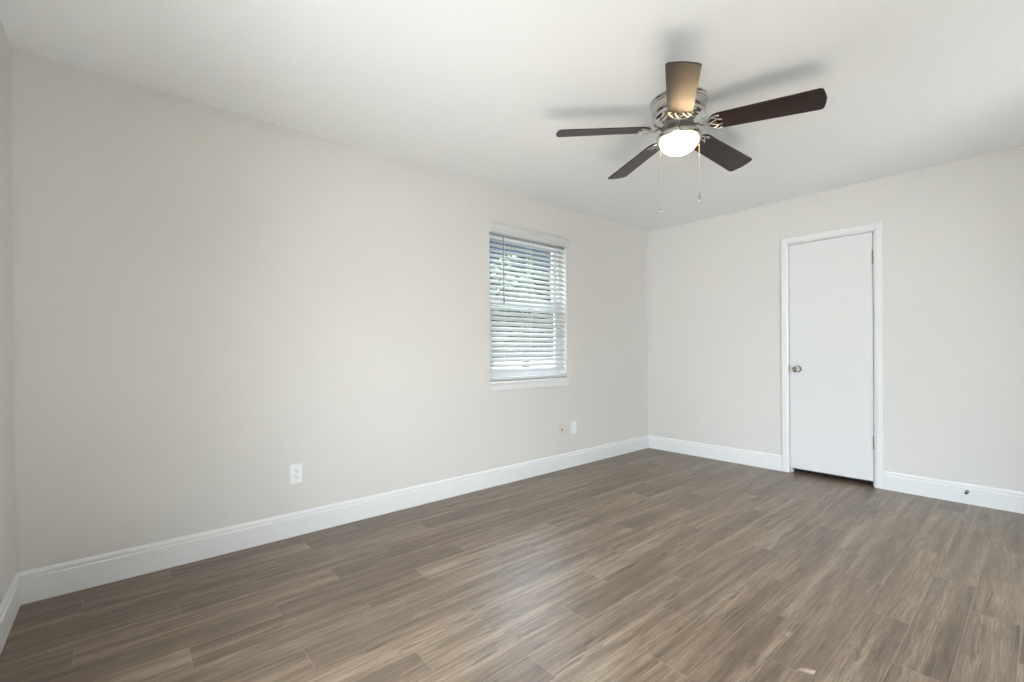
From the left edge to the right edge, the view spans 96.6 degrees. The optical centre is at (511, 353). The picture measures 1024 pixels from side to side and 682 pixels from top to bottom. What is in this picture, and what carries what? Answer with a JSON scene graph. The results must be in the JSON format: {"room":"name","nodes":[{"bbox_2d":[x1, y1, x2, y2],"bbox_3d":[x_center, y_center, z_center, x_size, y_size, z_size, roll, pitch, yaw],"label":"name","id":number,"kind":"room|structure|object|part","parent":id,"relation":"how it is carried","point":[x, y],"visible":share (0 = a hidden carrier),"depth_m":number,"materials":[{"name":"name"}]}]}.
{"room":"empty bedroom","nodes":[
{"label":"empty bedroom","id":0,"kind":"room"},
{"bbox_2d":[0,19,15,603],"bbox_3d":[-1.068,-0.121,0.582,0.140,2.440,3.600,0,0,-41],"label":"wall","id":1,"kind":"structure","parent":0,"point":[7,452],"depth_m":1.88,"materials":[{"name":"grey paint"}]},
{"bbox_2d":[0,573,20,653],"bbox_3d":[-1.000,1.028,0.634,0.016,0.141,3.600,0,0,-41],"label":"baseboard","id":2,"kind":"structure","parent":1,"relation":"attached to","point":[10,604],"depth_m":1.82,"materials":[{"name":"white paint"}]},
{"bbox_2d":[11,48,647,572],"bbox_3d":[-0.366,-0.132,3.640,5.180,2.440,0.140,0,0,-41],"label":"wall","id":3,"kind":"structure","parent":0,"point":[210,302],"depth_m":2.59,"materials":[{"name":"grey paint"}]},
{"bbox_2d":[290,463,301,483],"bbox_3d":[-1.298,0.726,2.743,0.070,0.115,0.008,0,0,-41],"label":"wall outlet","id":4,"kind":"object","parent":3,"relation":"attached to","point":[296,469],"visible":1,"depth_m":2.74,"materials":[{"name":"white plastic"}]},
{"bbox_2d":[17,435,648,604],"bbox_3d":[-0.307,1.017,3.583,4.900,0.141,0.016,0,0,-41],"label":"baseboard","id":5,"kind":"structure","parent":3,"relation":"attached to","point":[41,583],"depth_m":2.64,"materials":[{"name":"white paint"}]},
{"bbox_2d":[486,235,573,390],"bbox_3d":[0.136,-0.356,4.041,1.014,1.327,0.180,0,0,-41],"label":"window","id":6,"kind":"structure","parent":3,"relation":"in","point":[495,385],"depth_m":4.06,"materials":[{"name":"white plastic"}]},
{"bbox_3d":[0.089,-0.705,4.092,0.850,0.588,0.024,0,0,-41],"label":"sash","id":7,"kind":"part","parent":6,"relation":"part of","materials":[{"name":"white plastic"}]},
{"bbox_3d":[0.111,-0.118,4.072,0.850,0.671,0.026,0,0,-41],"label":"sash","id":8,"kind":"part","parent":6,"relation":"part of","materials":[{"name":"white plastic"}]},
{"bbox_3d":[0.099,-0.386,4.083,0.910,1.267,0.068,0,0,-41],"label":"frame","id":9,"kind":"part","parent":6,"relation":"part of","materials":[{"name":"white plastic"}]},
{"bbox_2d":[489,222,569,380],"bbox_3d":[0.166,-0.417,4.009,0.935,1.277,0.096,0,0,-41],"label":"window blind","id":10,"kind":"object","parent":6,"relation":"attached to","point":[498,230],"visible":0.94,"depth_m":3.99,"materials":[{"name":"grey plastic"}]},
{"bbox_3d":[-0.072,-0.400,3.835,0.006,1.202,0.051,0,0,-41],"label":"ladder cord","id":11,"kind":"part","parent":10,"relation":"part of","materials":[{"name":"white fabric"}]},
{"bbox_3d":[0.154,0.210,4.025,0.896,0.022,0.050,0,0,-41],"label":"rail","id":12,"kind":"part","parent":10,"relation":"part of","materials":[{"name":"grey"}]},
{"bbox_3d":[0.156,-0.402,4.030,0.006,1.202,0.051,0,0,-41],"label":"ladder cord","id":13,"kind":"part","parent":10,"relation":"part of","materials":[{"name":"white fabric"}]},
{"bbox_3d":[0.377,-0.404,4.218,0.006,1.202,0.051,0,0,-41],"label":"ladder cord","id":14,"kind":"part","parent":10,"relation":"part of","materials":[{"name":"white fabric"}]},
{"bbox_3d":[0.162,0.240,4.016,1.014,0.021,0.112,0,0,-41],"label":"sill","id":15,"kind":"part","parent":6,"relation":"part of","materials":[{"name":"white paint"}]},
{"bbox_2d":[559,422,567,434],"bbox_3d":[0.487,0.705,4.263,0.110,0.115,0.016,0,0,-41],"label":"cable plate","id":16,"kind":"object","parent":3,"relation":"attached to","point":[564,425],"visible":1,"depth_m":4.26,"materials":[{"name":"beige plastic"}]},
{"bbox_2d":[571,421,575,433],"bbox_3d":[0.592,0.712,4.357,0.072,0.115,0.008,0,0,-41],"label":"blank plate","id":17,"kind":"object","parent":3,"relation":"attached to","point":[573,424],"visible":1,"depth_m":4.35,"materials":[{"name":"white plastic"}]},
{"bbox_2d":[0,448,1023,681],"bbox_3d":[0.857,1.112,2.221,5.180,0.060,3.880,0,0,-41],"label":"floor","id":18,"kind":"structure","parent":0,"point":[648,564],"depth_m":2.04,"materials":[{"name":"plastic"}]},
{"bbox_2d":[0,0,1023,232],"bbox_3d":[0.839,-1.408,2.216,5.180,0.100,3.880,0,0,-41],"label":"ceiling","id":19,"kind":"structure","parent":0,"point":[481,92],"depth_m":2.22,"materials":[{"name":"white paint"}]},
{"bbox_2d":[556,61,826,212],"bbox_3d":[0.936,-1.057,2.473,1.246,0.602,1.267,0,0,-41],"label":"ceiling fan","id":20,"kind":"object","parent":19,"relation":"hanging from","point":[676,112],"visible":1,"depth_m":2.36,"materials":[{"name":"brown wood"}]},
{"bbox_3d":[0.493,-1.197,2.463,0.510,0.006,0.143,-2,13,1],"label":"blade","id":21,"kind":"part","parent":20,"relation":"part of","materials":[{"name":"brown wood"}]},
{"bbox_3d":[0.778,-1.194,2.848,0.143,0.006,0.510,-14,2,-18],"label":"blade","id":22,"kind":"part","parent":20,"relation":"part of","materials":[{"name":"brown wood"}]},
{"bbox_3d":[0.754,-1.202,2.463,0.152,0.038,0.112,-2,0,1],"label":"blade arm","id":23,"kind":"part","parent":20,"relation":"part of","materials":[{"name":"silver metal"}]},
{"bbox_3d":[0.900,-1.118,2.460,0.197,0.082,0.197,0,0,-41],"label":"lamp shade","id":24,"kind":"part","parent":20,"relation":"part of","materials":[{"name":"white glass"}]},
{"bbox_3d":[0.852,-1.199,2.323,0.112,0.038,0.152,0,3,19],"label":"blade arm","id":25,"kind":"part","parent":20,"relation":"part of","materials":[{"name":"silver metal"}]},
{"bbox_3d":[0.771,-1.187,2.075,0.143,0.006,0.510,13,7,17],"label":"blade","id":26,"kind":"part","parent":20,"relation":"part of","materials":[{"name":"brown wood"}]},
{"bbox_3d":[1.011,-1.015,2.460,0.003,0.294,0.003,0,0,-41],"label":"pull chain","id":27,"kind":"part","parent":20,"relation":"part of","materials":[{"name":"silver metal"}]},
{"bbox_3d":[1.019,-1.198,2.542,0.152,0.038,0.112,5,-3,-35],"label":"blade arm","id":28,"kind":"part","parent":20,"relation":"part of","materials":[{"name":"silver metal"}]},
{"bbox_3d":[1.015,-1.196,2.373,0.152,0.038,0.112,6,4,36],"label":"blade arm","id":29,"kind":"part","parent":20,"relation":"part of","materials":[{"name":"silver metal"}]},
{"bbox_3d":[1.230,-1.183,2.696,0.510,0.006,0.143,5,-16,-35],"label":"blade","id":30,"kind":"part","parent":20,"relation":"part of","materials":[{"name":"brown wood"}]},
{"bbox_3d":[1.226,-1.179,2.219,0.510,0.006,0.143,6,-9,36],"label":"blade","id":31,"kind":"part","parent":20,"relation":"part of","materials":[{"name":"brown wood"}]},
{"bbox_2d":[795,468,872,482],"bbox_3d":[3.018,-0.157,4.143,0.620,2.560,0.956,0,0,-41],"label":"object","id":32,"kind":"structure","parent":0,"point":[795,468],"depth_m":3.97,"materials":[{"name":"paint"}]},
{"bbox_2d":[647,145,1023,491],"bbox_3d":[2.764,-0.155,3.855,0.140,2.440,3.600,0,0,-41],"label":"wall","id":33,"kind":"structure","parent":0,"point":[953,232],"depth_m":3.49,"materials":[{"name":"grey paint"}]},
{"bbox_2d":[649,435,781,470],"bbox_3d":[1.994,0.999,4.649,0.016,0.141,1.384,0,0,-41],"label":"baseboard","id":34,"kind":"structure","parent":33,"relation":"attached to","point":[728,454],"depth_m":4.55,"materials":[{"name":"white paint"}]},
{"bbox_2d":[788,231,874,486],"bbox_3d":[2.706,0.042,3.875,0.205,2.047,0.636,0,0,-41],"label":"door","id":35,"kind":"structure","parent":33,"relation":"in","point":[831,286],"depth_m":3.83,"materials":[{"name":"white paint"}]},
{"bbox_3d":[2.503,0.140,4.010,0.070,0.068,0.068,0,0,-41],"label":"knob","id":36,"kind":"part","parent":35,"relation":"part of","materials":[{"name":"silver metal"}]},
{"bbox_2d":[781,221,883,488],"bbox_3d":[2.671,0.018,3.846,0.016,2.096,0.725,0,0,-41],"label":"door frame","id":37,"kind":"structure","parent":33,"relation":"attached to","point":[877,227],"depth_m":3.61,"materials":[{"name":"white paint"}]},
{"bbox_2d":[884,471,1023,513],"bbox_3d":[3.398,0.992,3.005,0.016,0.141,1.492,0,0,-41],"label":"baseboard","id":38,"kind":"structure","parent":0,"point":[984,496],"depth_m":3.25,"materials":[{"name":"white paint"}]},
{"label":"outside","id":39,"kind":"structure","parent":0,"visible":0},
{"bbox_2d":[494,361,553,367],"bbox_3d":[-10.376,1.475,34.544,100.000,0.250,59.850,0,0,-41],"label":"ground","id":40,"kind":"structure","parent":39,"point":[530,361],"depth_m":59.84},
{"bbox_2d":[490,268,541,352],"bbox_3d":[-0.782,-0.466,11.076,2.792,3.604,2.468,0,0,-20],"label":"leafy tree","id":41,"kind":"object","parent":40,"relation":"on","point":[494,268],"visible":0.11,"depth_m":10.68,"materials":[{"name":"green plant"}]},
{"bbox_2d":[490,254,552,366],"bbox_3d":[0.302,-0.822,13.530,3.068,4.290,2.932,0,0,-19],"label":"leafy tree","id":42,"kind":"object","parent":40,"relation":"on","point":[507,254],"visible":0.12,"depth_m":13.03,"materials":[{"name":"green plant"}]}
]}

